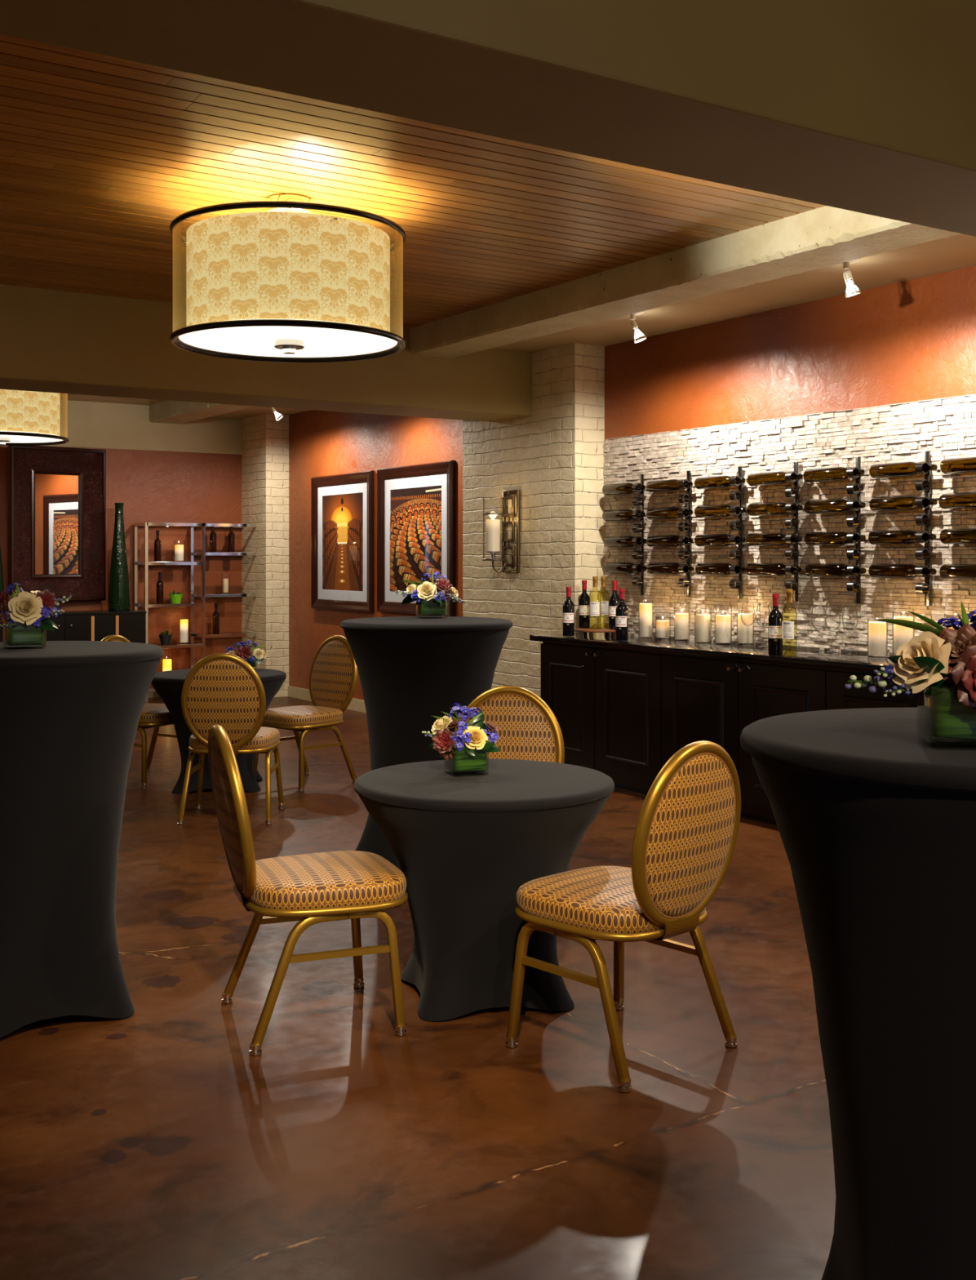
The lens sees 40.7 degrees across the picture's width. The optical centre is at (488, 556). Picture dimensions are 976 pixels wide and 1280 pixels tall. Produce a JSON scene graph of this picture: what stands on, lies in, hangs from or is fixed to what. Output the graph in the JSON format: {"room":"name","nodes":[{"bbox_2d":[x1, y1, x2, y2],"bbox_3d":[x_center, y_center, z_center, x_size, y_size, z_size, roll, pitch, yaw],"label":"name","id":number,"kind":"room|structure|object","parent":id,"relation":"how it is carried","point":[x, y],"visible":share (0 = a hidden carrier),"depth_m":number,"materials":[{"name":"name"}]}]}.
{"room":"bar","nodes":[
{"label":"bar","id":0,"kind":"room"},
{"bbox_2d":[0,400,242,684],"bbox_3d":[-5.302,-0.140,12.584,6.700,3.200,0.215,0,0,-33],"label":"wall","id":1,"kind":"structure","parent":0,"point":[189,472],"depth_m":13.75,"materials":[{"name":"paint"}]},
{"bbox_2d":[7,445,106,601],"bbox_3d":[-4.249,-0.323,12.992,0.980,1.525,0.072,0,0,-41],"label":"wall mirror","id":2,"kind":"object","parent":1,"relation":"attached to","point":[56,496],"visible":0.91,"depth_m":13.02,"materials":[{"name":"brown wood"}]},
{"bbox_2d":[35,473,78,574],"bbox_3d":[-4.271,-0.323,13.017,0.456,1.025,0.004,0,0,-42],"label":"mirror glass","id":3,"kind":"object","parent":2,"relation":"attached to","point":[56,496],"depth_m":13.02,"materials":[{"name":"mirror"}]},
{"bbox_2d":[0,33,825,405],"bbox_3d":[-0.917,-1.620,5.823,6.700,0.100,15.968,0,0,-33],"label":"ceiling","id":4,"kind":"structure","parent":0,"point":[100,154],"depth_m":5.59,"materials":[{"name":"brown wood"}]},
{"bbox_2d":[0,389,69,445],"bbox_3d":[-3.863,-1.232,10.439,1.023,0.675,1.023,0,0,-33],"label":"lamp","id":5,"kind":"object","parent":4,"relation":"hanging from","point":[27,418],"visible":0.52,"depth_m":10.20,"materials":[{"name":"beige fabric"}]},
{"bbox_2d":[0,430,64,443],"bbox_3d":[-3.863,-0.953,10.439,0.984,0.018,0.984,0,0,-33],"label":"diffuser","id":6,"kind":"object","parent":5,"relation":"attached to","point":[6,436],"depth_m":10.38,"materials":[{"name":"white plastic"}]},
{"bbox_2d":[0,284,532,422],"bbox_3d":[-2.518,-1.315,8.063,6.450,0.570,0.530,0,0,-33],"label":"ceiling beam","id":7,"kind":"structure","parent":4,"relation":"attached to","point":[51,340],"depth_m":8.24,"materials":[{"name":"paint"}]},
{"bbox_2d":[169,193,406,362],"bbox_3d":[-0.872,-1.232,5.769,1.023,0.675,1.023,0,0,-33],"label":"lamp","id":8,"kind":"object","parent":4,"relation":"hanging from","point":[285,282],"visible":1,"depth_m":5.42,"materials":[{"name":"beige fabric"}]},
{"bbox_2d":[176,318,399,358],"bbox_3d":[-0.872,-0.953,5.769,0.984,0.018,0.984,0,0,-33],"label":"diffuser","id":9,"kind":"object","parent":8,"relation":"attached to","point":[226,338],"depth_m":5.70,"materials":[{"name":"white glass"}]},
{"bbox_2d":[0,0,975,236],"bbox_3d":[0.672,-1.315,3.374,6.700,0.570,0.470,0,0,-33],"label":"ceiling beam","id":10,"kind":"structure","parent":4,"relation":"attached to","point":[868,107],"depth_m":3.01,"materials":[{"name":"paint"}]},
{"bbox_2d":[149,205,960,424],"bbox_3d":[0.956,-1.492,7.039,0.335,0.195,15.970,0,0,-33],"label":"concrete beam","id":11,"kind":"structure","parent":4,"relation":"attached to","point":[825,236],"depth_m":6.88,"materials":[{"name":"beige paint"}]},
{"bbox_2d":[210,233,975,418],"bbox_3d":[1.425,-1.590,7.331,1.130,0.200,15.950,0,0,-33],"label":"soffit","id":12,"kind":"structure","parent":4,"relation":"attached to","point":[958,251],"depth_m":7.55,"materials":[{"name":"beige paint"}]},
{"bbox_2d":[839,258,861,297],"bbox_3d":[1.798,-1.395,6.588,0.143,0.189,0.136,0,0,-33],"label":"spotlight","id":13,"kind":"object","parent":12,"relation":"attached to","point":[851,290],"visible":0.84,"depth_m":6.57,"materials":[{"name":"beige metal"}]},
{"bbox_2d":[0,696,835,1279],"bbox_3d":[-0.912,1.510,5.816,7.100,0.100,16.350,0,0,-33],"label":"floor","id":14,"kind":"structure","parent":0,"point":[150,1144],"depth_m":3.53,"materials":[{"name":"concrete"}]},
{"bbox_2d":[0,609,146,643],"bbox_3d":[-4.399,0.999,12.713,2.075,0.922,0.540,0,0,-33],"label":"sideboard","id":15,"kind":"object","parent":14,"relation":"on","point":[95,624],"visible":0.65,"depth_m":12.82,"materials":[{"name":"black paint"}]},
{"bbox_2d":[108,502,129,611],"bbox_3d":[-3.696,-0.002,13.169,0.212,1.080,0.212,0,0,-33],"label":"vase","id":16,"kind":"object","parent":15,"relation":"on","point":[119,588],"visible":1,"depth_m":13.11,"materials":[{"name":"green glass"}]},
{"bbox_2d":[0,640,164,1038],"bbox_3d":[-1.467,0.876,4.255,0.810,1.162,0.810,0,0,13],"label":"cocktail table","id":17,"kind":"object","parent":14,"relation":"on","point":[70,711],"visible":0.99,"depth_m":4.03,"materials":[{"name":"black fabric"}]},
{"bbox_2d":[0,582,71,648],"bbox_3d":[-1.496,0.188,4.250,0.211,0.213,0.213,0,0,29],"label":"flower arrangement","id":18,"kind":"object","parent":17,"relation":"on","point":[16,632],"visible":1,"depth_m":4.22,"materials":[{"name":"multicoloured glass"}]},
{"bbox_2d":[101,634,177,788],"bbox_3d":[-2.259,0.989,8.639,0.597,0.941,0.516,0,0,30],"label":"banquet chair","id":19,"kind":"object","parent":14,"relation":"on","point":[156,716],"visible":0.25,"depth_m":8.39,"materials":[{"name":"gold metal"}]},
{"bbox_2d":[133,522,256,702],"bbox_3d":[-3.022,0.555,13.696,1.245,1.810,0.362,0,0,-33],"label":"display shelf","id":20,"kind":"object","parent":14,"relation":"on","point":[146,605],"visible":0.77,"depth_m":13.53,"materials":[{"name":"silver metal"}]},
{"bbox_2d":[151,668,286,793],"bbox_3d":[-1.720,1.099,8.384,0.856,0.717,0.856,0,0,37],"label":"table","id":21,"kind":"object","parent":14,"relation":"on","point":[168,685],"visible":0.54,"depth_m":8.17,"materials":[{"name":"black fabric"}]},
{"bbox_2d":[225,640,266,668],"bbox_3d":[-1.609,0.645,8.731,0.270,0.190,0.189,0,0,-11],"label":"flower arrangement","id":22,"kind":"object","parent":21,"relation":"on","point":[244,652],"visible":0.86,"depth_m":8.70,"materials":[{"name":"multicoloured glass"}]},
{"bbox_2d":[177,653,284,825],"bbox_3d":[-1.437,0.989,7.381,0.516,0.941,0.597,0,0,0],"label":"banquet chair","id":23,"kind":"object","parent":14,"relation":"on","point":[224,690],"visible":0.94,"depth_m":7.13,"materials":[{"name":"gold metal"}]},
{"bbox_2d":[241,413,288,697],"bbox_3d":[-2.366,-0.065,14.020,0.310,3.050,0.700,0,0,-33],"label":"brick pier","id":24,"kind":"object","parent":14,"relation":"on","point":[265,439],"visible":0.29,"depth_m":13.75,"materials":[{"name":"beige brick"}]},
{"bbox_2d":[253,635,358,791],"bbox_3d":[-1.182,0.989,8.510,0.516,0.941,0.597,0,0,42],"label":"banquet chair","id":25,"kind":"object","parent":14,"relation":"on","point":[334,671],"visible":0.9,"depth_m":8.55,"materials":[{"name":"gold metal"}]},
{"bbox_2d":[208,724,408,1056],"bbox_3d":[-0.573,0.989,4.158,0.597,0.941,0.516,0,0,-21],"label":"banquet chair","id":26,"kind":"object","parent":14,"relation":"on","point":[311,889],"visible":1,"depth_m":3.99,"materials":[{"name":"gold metal"}]},
{"bbox_2d":[340,616,512,869],"bbox_3d":[-0.292,0.878,6.266,0.820,1.157,0.820,0,0,0],"label":"cocktail table","id":27,"kind":"object","parent":14,"relation":"on","point":[412,669],"visible":0.62,"depth_m":5.99,"materials":[{"name":"black fabric"}]},
{"bbox_2d":[395,571,466,618],"bbox_3d":[-0.278,0.185,6.490,0.320,0.230,0.186,0,0,21],"label":"flower arrangement","id":28,"kind":"object","parent":27,"relation":"on","point":[426,606],"visible":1,"depth_m":6.45,"materials":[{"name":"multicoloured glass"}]},
{"bbox_2d":[354,759,614,1021],"bbox_3d":[-0.013,1.099,4.413,0.870,0.717,0.870,0,0,32],"label":"table","id":29,"kind":"object","parent":14,"relation":"on","point":[464,847],"visible":0.9,"depth_m":4.17,"materials":[{"name":"black fabric"}]},
{"bbox_2d":[422,702,500,776],"bbox_3d":[-0.090,0.626,4.506,0.265,0.228,0.186,0,0,-1],"label":"flower arrangement","id":30,"kind":"object","parent":29,"relation":"on","point":[467,756],"visible":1,"depth_m":4.45,"materials":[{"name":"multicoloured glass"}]},
{"bbox_2d":[454,685,564,763],"bbox_3d":[0.036,0.989,5.027,0.516,0.941,0.597,0,0,10],"label":"banquet chair","id":31,"kind":"object","parent":14,"relation":"on","point":[528,728],"visible":0.22,"depth_m":5.25,"materials":[{"name":"gold metal"}]},
{"bbox_2d":[462,342,604,697],"bbox_3d":[0.333,-0.065,9.859,0.310,3.050,1.480,0,0,-33],"label":"brick pier","id":32,"kind":"object","parent":14,"relation":"on","point":[554,455],"visible":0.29,"depth_m":9.49,"materials":[{"name":"beige brick"}]},
{"bbox_2d":[482,489,519,573],"bbox_3d":[0.081,-0.190,9.740,0.236,0.618,0.215,0,0,-33],"label":"wall sconce","id":33,"kind":"object","parent":32,"relation":"attached to","point":[492,526],"visible":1,"depth_m":9.72,"materials":[{"name":"brown metal"}]},
{"bbox_2d":[485,516,500,551],"bbox_3d":[0.036,-0.173,9.738,0.104,0.262,0.104,0,0,-33],"label":"candle","id":34,"kind":"object","parent":33,"relation":"on","point":[492,526],"depth_m":9.69,"materials":[{"name":"beige wax"}]},
{"bbox_2d":[541,641,663,795],"bbox_3d":[0.925,1.014,8.525,0.619,0.891,1.247,0,0,-33],"label":"base cabinet","id":35,"kind":"object","parent":14,"relation":"on","point":[606,703],"visible":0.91,"depth_m":8.28,"materials":[{"name":"black paint"}]},
{"bbox_2d":[506,740,741,1093],"bbox_3d":[0.407,0.989,3.912,0.516,0.941,0.597,0,0,-43],"label":"banquet chair","id":36,"kind":"object","parent":14,"relation":"on","point":[686,832],"visible":1,"depth_m":3.73,"materials":[{"name":"gold metal"}]},
{"bbox_2d":[662,653,828,825],"bbox_3d":[1.617,1.014,7.458,0.619,0.891,1.293,0,0,-33],"label":"base cabinet","id":37,"kind":"object","parent":14,"relation":"on","point":[708,699],"visible":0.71,"depth_m":7.33,"materials":[{"name":"black paint"}]},
{"bbox_2d":[529,632,924,672],"bbox_3d":[1.881,0.549,7.058,0.638,0.038,4.895,0,0,-33],"label":"countertop","id":38,"kind":"structure","parent":37,"relation":"on","point":[858,661],"depth_m":7.54,"materials":[{"name":"black stone"}]},
{"bbox_2d":[563,586,574,635],"bbox_3d":[0.541,0.364,8.813,0.079,0.330,0.080,0,0,9],"label":"wine bottle","id":39,"kind":"object","parent":38,"relation":"on","point":[568,606],"visible":1,"depth_m":8.78,"materials":[{"name":"black glass"}]},
{"bbox_2d":[574,627,615,635],"bbox_3d":[0.759,0.510,8.991,0.330,0.040,0.330,0,0,-33],"label":"serving tray","id":40,"kind":"object","parent":38,"relation":"on","point":[584,630],"visible":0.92,"depth_m":8.87,"materials":[{"name":"brown wood"}]},
{"bbox_2d":[578,580,589,627],"bbox_3d":[0.666,0.324,9.079,0.079,0.330,0.080,0,0,-2],"label":"wine bottle","id":41,"kind":"object","parent":40,"relation":"on","point":[584,599],"visible":0.95,"depth_m":9.05,"materials":[{"name":"black glass"}]},
{"bbox_2d":[589,576,601,629],"bbox_3d":[0.726,0.310,8.904,0.079,0.358,0.080,0,0,13],"label":"wine bottle","id":42,"kind":"object","parent":40,"relation":"on","point":[594,607],"visible":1,"depth_m":8.88,"materials":[{"name":"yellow glass"}]},
{"bbox_2d":[608,580,619,629],"bbox_3d":[0.858,0.324,8.894,0.079,0.330,0.080,0,0,26],"label":"wine bottle","id":43,"kind":"object","parent":40,"relation":"on","point":[614,600],"visible":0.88,"depth_m":8.87,"materials":[{"name":"black glass"}]},
{"bbox_2d":[615,588,628,640],"bbox_3d":[0.848,0.364,8.321,0.079,0.330,0.080,0,0,23],"label":"wine bottle","id":44,"kind":"object","parent":38,"relation":"on","point":[622,610],"visible":1,"depth_m":8.29,"materials":[{"name":"black glass"}]},
{"bbox_2d":[639,600,653,638],"bbox_3d":[1.035,0.407,8.621,0.094,0.245,0.094,0,0,-33],"label":"candle","id":45,"kind":"object","parent":38,"relation":"on","point":[645,609],"visible":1,"depth_m":8.58,"materials":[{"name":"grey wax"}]},
{"bbox_2d":[655,612,671,639],"bbox_3d":[1.132,0.445,8.508,0.100,0.170,0.100,0,0,-33],"label":"candle","id":46,"kind":"object","parent":38,"relation":"on","point":[662,626],"visible":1,"depth_m":8.47,"materials":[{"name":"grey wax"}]},
{"bbox_2d":[674,601,689,640],"bbox_3d":[1.232,0.407,8.354,0.100,0.245,0.100,0,0,-33],"label":"candle","id":47,"kind":"object","parent":38,"relation":"on","point":[682,620],"visible":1,"depth_m":8.32,"materials":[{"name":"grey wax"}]},
{"bbox_2d":[694,606,711,643],"bbox_3d":[1.325,0.417,8.101,0.104,0.225,0.104,0,0,-33],"label":"candle","id":48,"kind":"object","parent":38,"relation":"on","point":[702,622],"visible":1,"depth_m":8.06,"materials":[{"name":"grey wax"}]},
{"bbox_2d":[715,604,731,644],"bbox_3d":[1.431,0.412,7.993,0.104,0.235,0.104,0,0,-33],"label":"candle","id":49,"kind":"object","parent":38,"relation":"on","point":[723,623],"visible":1,"depth_m":7.95,"materials":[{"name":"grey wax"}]},
{"bbox_2d":[737,613,754,644],"bbox_3d":[1.560,0.435,7.967,0.104,0.190,0.104,0,0,-33],"label":"candle","id":50,"kind":"object","parent":38,"relation":"on","point":[746,631],"visible":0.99,"depth_m":7.93,"materials":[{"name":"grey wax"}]},
{"bbox_2d":[768,593,782,654],"bbox_3d":[1.563,0.364,7.145,0.079,0.330,0.080,0,0,9],"label":"wine bottle","id":51,"kind":"object","parent":38,"relation":"on","point":[775,618],"visible":0.96,"depth_m":7.11,"materials":[{"name":"black"}]},
{"bbox_2d":[782,588,797,656],"bbox_3d":[1.615,0.350,7.045,0.079,0.358,0.080,0,0,30],"label":"wine bottle","id":52,"kind":"object","parent":38,"relation":"on","point":[788,627],"visible":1,"depth_m":7.03,"materials":[{"name":"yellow glass"}]},
{"bbox_2d":[867,617,886,657],"bbox_3d":[2.063,0.427,6.962,0.104,0.205,0.104,0,0,-33],"label":"candle","id":53,"kind":"object","parent":38,"relation":"on","point":[877,631],"visible":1,"depth_m":6.93,"materials":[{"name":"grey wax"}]},
{"bbox_2d":[892,611,913,656],"bbox_3d":[2.187,0.410,6.918,0.112,0.240,0.112,0,0,-33],"label":"candle","id":54,"kind":"object","parent":38,"relation":"on","point":[902,634],"visible":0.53,"depth_m":6.88,"materials":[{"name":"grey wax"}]},
{"bbox_2d":[740,707,975,1279],"bbox_3d":[0.849,0.878,2.240,0.824,1.157,0.824,0,0,-43],"label":"cocktail table","id":55,"kind":"object","parent":14,"relation":"on","point":[876,823],"visible":0.97,"depth_m":2.04,"materials":[{"name":"black fabric"}]},
{"bbox_2d":[844,601,975,750],"bbox_3d":[0.731,0.185,2.114,0.293,0.230,0.213,0,0,20],"label":"flower arrangement","id":56,"kind":"object","parent":55,"relation":"on","point":[945,693],"visible":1,"depth_m":2.08,"materials":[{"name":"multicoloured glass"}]},
{"bbox_2d":[826,668,917,710],"bbox_3d":[2.318,1.014,6.378,0.619,0.891,1.277,0,0,-33],"label":"base cabinet","id":57,"kind":"object","parent":14,"relation":"on","point":[838,697],"visible":0.16,"depth_m":6.59,"materials":[{"name":"black paint"}]},
{"bbox_2d":[288,265,975,700],"bbox_3d":[1.928,-0.140,7.777,0.200,3.200,16.150,0,0,-33],"label":"wall","id":58,"kind":"structure","parent":0,"point":[913,340],"depth_m":8.23,"materials":[{"name":"paint"}]},
{"bbox_2d":[288,685,366,713],"bbox_3d":[-1.041,1.405,12.156,0.015,0.110,3.870,0,0,-33],"label":"baseboard","id":59,"kind":"structure","parent":58,"relation":"attached to","point":[356,704],"depth_m":13.36,"materials":[{"name":"beige paint"}]},
{"bbox_2d":[311,470,373,613],"bbox_3d":[-1.420,-0.141,12.706,0.048,1.322,1.265,0,0,-33],"label":"framed picture","id":60,"kind":"object","parent":58,"relation":"attached to","point":[342,505],"visible":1,"depth_m":12.68,"materials":[{"name":"paper"}]},
{"bbox_2d":[322,492,363,591],"bbox_3d":[-1.410,-0.141,12.712,0.001,0.932,0.875,0,0,-33],"label":"print","id":61,"kind":"object","parent":60,"relation":"attached to","point":[342,512],"depth_m":12.70},
{"bbox_2d":[377,460,455,616],"bbox_3d":[-0.647,-0.151,11.514,0.048,1.313,1.305,0,0,-33],"label":"framed picture","id":62,"kind":"object","parent":58,"relation":"attached to","point":[416,503],"visible":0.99,"depth_m":11.54,"materials":[{"name":"paper"}]},
{"bbox_2d":[390,485,441,592],"bbox_3d":[-0.640,-0.151,11.519,0.007,0.913,0.905,0,0,-33],"label":"print","id":63,"kind":"object","parent":62,"relation":"attached to","point":[415,511],"depth_m":11.53},
{"bbox_2d":[603,394,975,654],"bbox_3d":[2.179,-0.144,7.191,0.020,1.376,5.008,0,0,-33],"label":"stone wall","id":64,"kind":"structure","parent":58,"relation":"attached to","point":[807,554],"depth_m":7.68,"materials":[{"name":"stone"}]},
{"bbox_2d":[631,474,644,595],"bbox_3d":[1.016,-0.150,8.890,0.076,0.820,0.042,0,0,-33],"label":"wine rack","id":65,"kind":"object","parent":64,"relation":"attached to","point":[641,499],"visible":1,"depth_m":8.89,"materials":[{"name":"grey metal"}]},
{"bbox_2d":[602,482,645,495],"bbox_3d":[0.936,-0.468,9.000,0.078,0.078,0.408,0,0,-33],"label":"bottle","id":66,"kind":"object","parent":65,"relation":"in","point":[617,488],"visible":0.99,"depth_m":9.00,"materials":[{"name":"orange glass"}]},
{"bbox_2d":[602,509,645,521],"bbox_3d":[0.936,-0.287,9.000,0.078,0.078,0.408,0,0,-33],"label":"bottle","id":67,"kind":"object","parent":65,"relation":"in","point":[620,514],"visible":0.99,"depth_m":9.00,"materials":[{"name":"orange glass"}]},
{"bbox_2d":[604,535,646,547],"bbox_3d":[0.945,-0.105,8.986,0.078,0.078,0.408,0,0,-33],"label":"bottle","id":68,"kind":"object","parent":65,"relation":"in","point":[609,541],"visible":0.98,"depth_m":8.99,"materials":[{"name":"orange glass"}]},
{"bbox_2d":[604,562,647,573],"bbox_3d":[0.945,0.076,8.987,0.078,0.078,0.408,0,0,-33],"label":"bottle","id":69,"kind":"object","parent":65,"relation":"in","point":[609,567],"visible":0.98,"depth_m":8.99,"materials":[{"name":"orange glass"}]},
{"bbox_2d":[678,470,690,597],"bbox_3d":[1.272,-0.150,8.495,0.076,0.820,0.042,0,0,-33],"label":"wine rack","id":70,"kind":"object","parent":64,"relation":"attached to","point":[687,496],"visible":1,"depth_m":8.49,"materials":[{"name":"grey metal"}]},
{"bbox_2d":[646,506,693,519],"bbox_3d":[1.194,-0.287,8.602,0.078,0.078,0.408,0,0,-33],"label":"bottle","id":71,"kind":"object","parent":70,"relation":"in","point":[670,513],"visible":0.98,"depth_m":8.60,"materials":[{"name":"orange glass"}]},
{"bbox_2d":[646,479,693,493],"bbox_3d":[1.193,-0.468,8.604,0.078,0.078,0.408,0,0,-33],"label":"bottle","id":72,"kind":"object","parent":70,"relation":"in","point":[672,485],"visible":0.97,"depth_m":8.60,"materials":[{"name":"orange glass"}]},
{"bbox_2d":[646,534,693,546],"bbox_3d":[1.194,-0.105,8.601,0.078,0.078,0.408,0,0,-33],"label":"bottle","id":73,"kind":"object","parent":70,"relation":"in","point":[666,540],"visible":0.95,"depth_m":8.60,"materials":[{"name":"orange glass"}]},
{"bbox_2d":[647,562,693,574],"bbox_3d":[1.198,0.076,8.596,0.078,0.078,0.408,0,0,-33],"label":"bottle","id":74,"kind":"object","parent":70,"relation":"in","point":[653,568],"visible":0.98,"depth_m":8.60,"materials":[{"name":"orange glass"}]},
{"bbox_2d":[729,466,742,599],"bbox_3d":[1.529,-0.150,8.098,0.076,0.820,0.042,0,0,-33],"label":"wine rack","id":75,"kind":"object","parent":64,"relation":"attached to","point":[739,493],"visible":1,"depth_m":8.10,"materials":[{"name":"grey metal"}]},
{"bbox_2d":[694,533,746,546],"bbox_3d":[1.453,-0.105,8.203,0.078,0.078,0.408,0,0,-33],"label":"bottle","id":76,"kind":"object","parent":75,"relation":"in","point":[704,540],"visible":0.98,"depth_m":8.20,"materials":[{"name":"orange glass"}]},
{"bbox_2d":[694,475,746,489],"bbox_3d":[1.453,-0.468,8.204,0.078,0.078,0.408,0,0,-33],"label":"bottle","id":77,"kind":"object","parent":75,"relation":"in","point":[715,482],"visible":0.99,"depth_m":8.20,"materials":[{"name":"orange glass"}]},
{"bbox_2d":[694,504,746,518],"bbox_3d":[1.453,-0.287,8.204,0.078,0.078,0.408,0,0,-33],"label":"bottle","id":78,"kind":"object","parent":75,"relation":"in","point":[722,510],"visible":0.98,"depth_m":8.20,"materials":[{"name":"orange glass"}]},
{"bbox_2d":[695,563,746,575],"bbox_3d":[1.457,0.076,8.197,0.078,0.078,0.408,0,0,-33],"label":"bottle","id":79,"kind":"object","parent":75,"relation":"in","point":[702,569],"visible":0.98,"depth_m":8.20,"materials":[{"name":"orange glass"}]},
{"bbox_2d":[785,461,798,601],"bbox_3d":[1.784,-0.150,7.707,0.076,0.820,0.042,0,0,-33],"label":"wine rack","id":80,"kind":"object","parent":64,"relation":"attached to","point":[794,495],"visible":0.99,"depth_m":7.70,"materials":[{"name":"grey metal"}]},
{"bbox_2d":[746,563,801,576],"bbox_3d":[1.703,0.076,7.818,0.078,0.078,0.408,0,0,-33],"label":"bottle","id":81,"kind":"object","parent":80,"relation":"in","point":[752,569],"visible":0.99,"depth_m":7.82,"materials":[{"name":"orange glass"}]},
{"bbox_2d":[746,532,802,546],"bbox_3d":[1.706,-0.105,7.814,0.078,0.078,0.408,0,0,-33],"label":"bottle","id":82,"kind":"object","parent":80,"relation":"in","point":[753,539],"visible":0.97,"depth_m":7.82,"materials":[{"name":"orange glass"}]},
{"bbox_2d":[746,471,803,486],"bbox_3d":[1.708,-0.468,7.809,0.078,0.078,0.408,0,0,-33],"label":"bottle","id":83,"kind":"object","parent":80,"relation":"in","point":[770,477],"visible":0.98,"depth_m":7.81,"materials":[{"name":"orange glass"}]},
{"bbox_2d":[746,502,803,515],"bbox_3d":[1.709,-0.287,7.809,0.078,0.078,0.408,0,0,-33],"label":"bottle","id":84,"kind":"object","parent":80,"relation":"in","point":[772,508],"visible":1,"depth_m":7.81,"materials":[{"name":"orange glass"}]},
{"bbox_2d":[846,456,861,604],"bbox_3d":[2.038,-0.150,7.315,0.076,0.820,0.042,0,0,-33],"label":"wine rack","id":85,"kind":"object","parent":64,"relation":"attached to","point":[857,486],"visible":1,"depth_m":7.31,"materials":[{"name":"grey metal"}]},
{"bbox_2d":[803,466,864,482],"bbox_3d":[1.958,-0.468,7.425,0.078,0.078,0.408,0,0,-33],"label":"bottle","id":86,"kind":"object","parent":85,"relation":"in","point":[835,473],"visible":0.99,"depth_m":7.43,"materials":[{"name":"orange glass"}]},
{"bbox_2d":[804,498,866,514],"bbox_3d":[1.962,-0.287,7.419,0.078,0.078,0.408,0,0,-33],"label":"bottle","id":87,"kind":"object","parent":85,"relation":"in","point":[823,506],"visible":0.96,"depth_m":7.42,"materials":[{"name":"orange glass"}]},
{"bbox_2d":[804,531,866,545],"bbox_3d":[1.962,-0.105,7.418,0.078,0.078,0.408,0,0,-33],"label":"bottle","id":88,"kind":"object","parent":85,"relation":"in","point":[820,538],"visible":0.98,"depth_m":7.42,"materials":[{"name":"orange glass"}]},
{"bbox_2d":[804,563,866,577],"bbox_3d":[1.964,0.076,7.415,0.078,0.078,0.408,0,0,-33],"label":"bottle","id":89,"kind":"object","parent":85,"relation":"in","point":[811,570],"visible":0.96,"depth_m":7.42,"materials":[{"name":"orange glass"}]},
{"bbox_2d":[915,450,930,606],"bbox_3d":[2.292,-0.150,6.922,0.076,0.820,0.042,0,0,-33],"label":"wine rack","id":90,"kind":"object","parent":64,"relation":"attached to","point":[922,485],"visible":1,"depth_m":6.92,"materials":[{"name":"grey metal"}]},
{"bbox_2d":[868,529,936,545],"bbox_3d":[2.217,-0.105,7.025,0.078,0.078,0.408,0,0,-33],"label":"bottle","id":91,"kind":"object","parent":90,"relation":"in","point":[896,536],"visible":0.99,"depth_m":7.03,"materials":[{"name":"orange glass"}]},
{"bbox_2d":[868,564,937,578],"bbox_3d":[2.218,0.076,7.023,0.078,0.078,0.408,0,0,-33],"label":"bottle","id":92,"kind":"object","parent":90,"relation":"in","point":[876,571],"visible":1,"depth_m":7.03,"materials":[{"name":"orange glass"}]},
{"bbox_2d":[869,495,937,511],"bbox_3d":[2.221,-0.287,7.019,0.078,0.078,0.408,0,0,-33],"label":"bottle","id":93,"kind":"object","parent":90,"relation":"in","point":[908,502],"visible":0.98,"depth_m":7.02,"materials":[{"name":"orange glass"}]},
{"bbox_2d":[869,461,937,478],"bbox_3d":[2.221,-0.468,7.019,0.078,0.078,0.408,0,0,-33],"label":"bottle","id":94,"kind":"object","parent":90,"relation":"in","point":[900,468],"visible":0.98,"depth_m":7.02,"materials":[{"name":"orange glass"}]},
{"bbox_3d":[2.548,-0.150,6.528,0.075,0.820,0.042,0,0,-33],"label":"wine rack","id":95,"kind":"object","parent":64,"relation":"attached to","visible":0},
{"bbox_2d":[938,492,975,509],"bbox_3d":[2.469,-0.287,6.637,0.078,0.078,0.408,0,0,-33],"label":"bottle","id":96,"kind":"object","parent":95,"relation":"in","point":[959,500],"visible":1,"depth_m":6.70,"materials":[{"name":"orange glass"}]},
{"bbox_2d":[939,564,975,579],"bbox_3d":[2.472,0.076,6.632,0.078,0.078,0.408,0,0,-33],"label":"bottle","id":97,"kind":"object","parent":95,"relation":"in","point":[948,571],"visible":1,"depth_m":6.69,"materials":[{"name":"orange glass"}]},
{"bbox_2d":[939,528,975,544],"bbox_3d":[2.472,-0.105,6.632,0.078,0.078,0.408,0,0,-33],"label":"bottle","id":98,"kind":"object","parent":95,"relation":"in","point":[948,536],"visible":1,"depth_m":6.69,"materials":[{"name":"orange glass"}]},
{"bbox_2d":[940,456,975,474],"bbox_3d":[2.474,-0.468,6.630,0.078,0.078,0.408,0,0,-33],"label":"bottle","id":99,"kind":"object","parent":95,"relation":"in","point":[966,464],"visible":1,"depth_m":6.69,"materials":[{"name":"orange glass"}]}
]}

